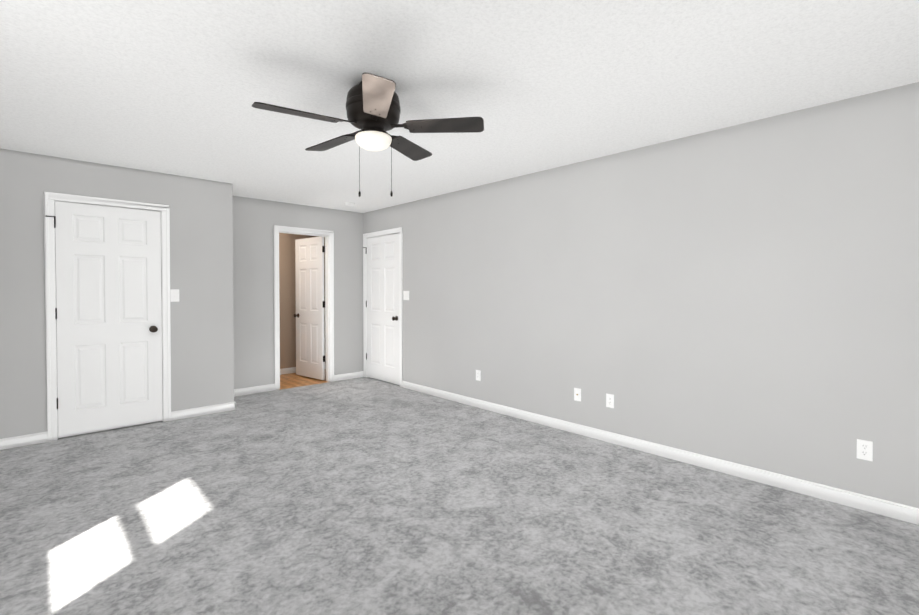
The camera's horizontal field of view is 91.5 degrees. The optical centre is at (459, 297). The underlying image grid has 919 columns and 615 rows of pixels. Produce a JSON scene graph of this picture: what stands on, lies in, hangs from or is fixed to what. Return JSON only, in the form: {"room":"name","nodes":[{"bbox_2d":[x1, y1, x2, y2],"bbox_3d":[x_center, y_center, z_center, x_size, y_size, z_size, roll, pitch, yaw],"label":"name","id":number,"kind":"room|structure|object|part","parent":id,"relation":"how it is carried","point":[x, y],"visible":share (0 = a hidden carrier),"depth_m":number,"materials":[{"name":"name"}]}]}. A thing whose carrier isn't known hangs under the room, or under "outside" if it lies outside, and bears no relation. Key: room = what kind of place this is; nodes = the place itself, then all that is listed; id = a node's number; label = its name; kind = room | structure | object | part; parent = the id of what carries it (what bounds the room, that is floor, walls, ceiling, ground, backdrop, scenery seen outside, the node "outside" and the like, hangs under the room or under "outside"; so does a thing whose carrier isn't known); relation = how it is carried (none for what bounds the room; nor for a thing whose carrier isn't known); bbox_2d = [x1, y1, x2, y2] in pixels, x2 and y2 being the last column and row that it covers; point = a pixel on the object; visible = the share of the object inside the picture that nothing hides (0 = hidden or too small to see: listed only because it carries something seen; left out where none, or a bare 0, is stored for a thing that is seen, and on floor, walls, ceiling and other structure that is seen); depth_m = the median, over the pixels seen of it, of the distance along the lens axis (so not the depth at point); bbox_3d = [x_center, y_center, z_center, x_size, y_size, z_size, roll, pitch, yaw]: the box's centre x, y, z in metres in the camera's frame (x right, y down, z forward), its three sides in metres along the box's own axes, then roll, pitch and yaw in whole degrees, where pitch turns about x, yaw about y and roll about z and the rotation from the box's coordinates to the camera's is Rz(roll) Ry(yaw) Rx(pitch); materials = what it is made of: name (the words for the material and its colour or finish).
{"room":"empty bedroom","nodes":[
{"label":"empty bedroom","id":0,"kind":"room"},
{"bbox_2d":[0,149,233,438],"bbox_3d":[-3.337,0.013,4.064,2.353,2.440,0.120,-1,1,-43],"label":"wall","id":1,"kind":"structure","parent":0,"point":[201,280],"depth_m":4.17,"materials":[{"name":"grey paint"}]},
{"bbox_2d":[0,432,47,449],"bbox_3d":[-3.779,1.196,3.575,0.720,0.090,0.017,-1,1,-43],"label":"baseboard","id":2,"kind":"structure","parent":1,"relation":"attached to","point":[42,437],"depth_m":3.72,"materials":[{"name":"white paint"}]},
{"bbox_2d":[46,201,162,437],"bbox_3d":[-3.230,0.194,4.115,0.828,2.048,0.173,-1,1,-43],"label":"closet door","id":3,"kind":"structure","parent":1,"relation":"in","point":[108,312],"depth_m":4.10,"materials":[{"name":"white paint"}]},
{"bbox_2d":[44,191,170,441],"bbox_3d":[-3.229,0.167,4.157,0.908,2.136,0.136,-1,1,-43],"label":"door frame","id":4,"kind":"structure","parent":1,"relation":"attached to","point":[50,198],"depth_m":3.87,"materials":[{"name":"white paint"}]},
{"bbox_2d":[170,289,178,301],"bbox_3d":[-2.828,-0.016,4.449,0.076,0.122,0.019,-1,1,-43],"label":"light switch","id":5,"kind":"object","parent":1,"relation":"attached to","point":[174,295],"visible":1,"depth_m":4.45,"materials":[{"name":"white plastic"}]},
{"bbox_2d":[171,402,231,420],"bbox_3d":[-2.654,1.179,4.634,0.569,0.090,0.020,-1,1,-43],"label":"baseboard","id":6,"kind":"structure","parent":1,"relation":"attached to","point":[206,410],"depth_m":4.61,"materials":[{"name":"white paint"}]},
{"bbox_2d":[232,401,235,409],"bbox_3d":[-2.644,1.172,5.072,0.020,0.090,0.642,-1,1,-43],"label":"baseboard","id":7,"kind":"structure","parent":1,"relation":"attached to","point":[233,403],"depth_m":4.84,"materials":[{"name":"white paint"}]},
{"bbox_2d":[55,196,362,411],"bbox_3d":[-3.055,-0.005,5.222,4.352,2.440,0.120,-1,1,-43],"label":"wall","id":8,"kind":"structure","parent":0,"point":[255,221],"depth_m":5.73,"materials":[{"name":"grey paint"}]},
{"bbox_2d":[234,384,274,396],"bbox_3d":[-2.635,1.165,5.546,0.684,0.090,0.017,-1,1,-43],"label":"baseboard","id":9,"kind":"structure","parent":8,"relation":"attached to","point":[270,387],"depth_m":5.60,"materials":[{"name":"white paint"}]},
{"bbox_2d":[274,225,333,390],"bbox_3d":[-2.129,0.136,6.097,0.837,2.137,0.152,-1,1,-43],"label":"door frame","id":10,"kind":"structure","parent":8,"relation":"attached to","point":[329,295],"depth_m":6.29,"materials":[{"name":"white paint"}]},
{"bbox_2d":[294,236,325,379],"bbox_3d":[-2.226,0.155,6.578,0.198,2.048,0.697,-1,1,-43],"label":"hall door","id":11,"kind":"structure","parent":8,"relation":"in","point":[310,306],"depth_m":6.56,"materials":[{"name":"white paint"}]},
{"bbox_2d":[334,371,362,381],"bbox_3d":[-1.604,1.150,6.518,0.488,0.090,0.017,-1,1,-43],"label":"baseboard","id":12,"kind":"structure","parent":8,"relation":"attached to","point":[339,377],"depth_m":6.50,"materials":[{"name":"white paint"}]},
{"bbox_2d":[279,233,325,368],"bbox_3d":[-2.541,-0.035,7.120,3.239,2.440,0.120,-1,1,-43],"label":"wall","id":13,"kind":"structure","parent":0,"point":[287,289],"depth_m":6.92,"materials":[{"name":"beige paint"}]},
{"bbox_2d":[280,363,325,374],"bbox_3d":[-2.495,1.141,7.090,2.999,0.090,0.014,-1,1,-43],"label":"baseboard","id":14,"kind":"structure","parent":13,"relation":"attached to","point":[287,370],"depth_m":6.93,"materials":[{"name":"white paint"}]},
{"bbox_2d":[280,369,326,389],"bbox_3d":[-2.232,1.243,6.725,3.119,0.096,1.149,-1,1,-43],"label":"floor","id":15,"kind":"structure","parent":0,"point":[292,380],"depth_m":6.37,"materials":[{"name":"brown wood"}]},
{"bbox_2d":[0,377,918,614],"bbox_3d":[-0.555,1.305,2.678,4.472,0.100,7.041,-1,1,-43],"label":"floor carpet","id":16,"kind":"object","parent":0,"point":[364,496],"visible":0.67,"depth_m":2.46,"materials":[{"name":"grey carpet"}]},
{"bbox_2d":[0,0,918,212],"bbox_3d":[-0.629,-1.246,3.358,5.352,0.100,8.190,-1,1,-43],"label":"ceiling","id":17,"kind":"structure","parent":0,"point":[177,87],"depth_m":2.40,"materials":[{"name":"white paint"}]},
{"bbox_2d":[345,202,354,205],"bbox_3d":[-1.440,-1.220,5.886,0.132,0.032,0.132,-1,1,-43],"label":"smoke detector","id":18,"kind":"object","parent":17,"relation":"attached to","point":[349,204],"visible":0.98,"depth_m":5.84,"materials":[{"name":"white plastic"}]},
{"bbox_2d":[252,73,483,196],"bbox_3d":[-0.513,-0.879,2.521,1.198,0.609,1.179,-1,1,-43],"label":"ceiling fan","id":19,"kind":"object","parent":17,"relation":"hanging from","point":[373,109],"visible":1,"depth_m":2.43,"materials":[{"name":"brown metal"}]},
{"bbox_3d":[-0.496,-0.950,2.513,0.569,0.025,0.560,-1,1,-43],"label":"arm","id":20,"kind":"part","parent":19,"relation":"part of"},
{"bbox_3d":[-0.482,-0.864,2.510,0.202,0.072,0.202,-1,1,-43],"label":"lamp shade","id":21,"kind":"part","parent":19,"relation":"part of","materials":[{"name":"white glass"}]},
{"bbox_3d":[-0.481,-0.744,2.562,0.143,0.337,0.143,-1,1,-43],"label":"cord","id":22,"kind":"part","parent":19,"relation":"part of","materials":[{"name":"brown metal"}]},
{"bbox_2d":[363,82,918,507],"bbox_3d":[0.987,0.011,4.194,0.120,2.440,7.161,-1,1,-43],"label":"wall","id":23,"kind":"structure","parent":0,"point":[747,294],"depth_m":3.23,"materials":[{"name":"grey paint"}]},
{"bbox_2d":[363,233,399,384],"bbox_3d":[-1.095,0.159,6.349,0.173,2.048,0.892,-1,1,-43],"label":"door","id":24,"kind":"structure","parent":23,"relation":"in","point":[383,340],"depth_m":6.30,"materials":[{"name":"white paint"}]},
{"bbox_2d":[363,227,402,386],"bbox_3d":[-1.052,0.132,6.347,0.136,2.137,0.972,-1,1,-43],"label":"door frame","id":25,"kind":"structure","parent":23,"relation":"attached to","point":[383,232],"depth_m":6.20,"materials":[{"name":"white paint"}]},
{"bbox_2d":[403,291,408,299],"bbox_3d":[-0.706,-0.023,5.888,0.019,0.122,0.122,-1,1,-43],"label":"light switch","id":26,"kind":"object","parent":23,"relation":"attached to","point":[405,295],"visible":1,"depth_m":5.89,"materials":[{"name":"white plastic"}]},
{"bbox_2d":[476,370,480,380],"bbox_3d":[0.206,0.864,4.944,0.007,0.115,0.070,-1,1,-43],"label":"electrical outlet","id":27,"kind":"object","parent":23,"relation":"attached to","point":[478,375],"visible":1,"depth_m":4.94,"materials":[{"name":"white plastic"}]},
{"bbox_2d":[574,388,580,401],"bbox_3d":[1.060,0.878,4.031,0.016,0.115,0.070,-1,1,-43],"label":"electrical outlet","id":28,"kind":"object","parent":23,"relation":"attached to","point":[577,394],"visible":1,"depth_m":4.03,"materials":[{"name":"white plastic"}]},
{"bbox_2d":[606,393,613,407],"bbox_3d":[1.280,0.882,3.805,0.007,0.115,0.070,-1,1,-43],"label":"electrical outlet","id":29,"kind":"object","parent":23,"relation":"attached to","point":[609,400],"visible":1,"depth_m":3.80,"materials":[{"name":"white plastic"}]},
{"bbox_2d":[402,381,918,524],"bbox_3d":[1.277,1.192,3.811,0.017,0.090,5.945,-1,1,-43],"label":"baseboard","id":30,"kind":"structure","parent":23,"relation":"attached to","point":[898,511],"depth_m":3.22,"materials":[{"name":"white paint"}]},
{"bbox_2d":[857,439,872,460],"bbox_3d":[2.384,0.900,2.634,0.007,0.115,0.070,-1,1,-43],"label":"electrical outlet","id":31,"kind":"object","parent":23,"relation":"attached to","point":[864,449],"visible":1,"depth_m":2.63,"materials":[{"name":"white plastic"}]}
]}

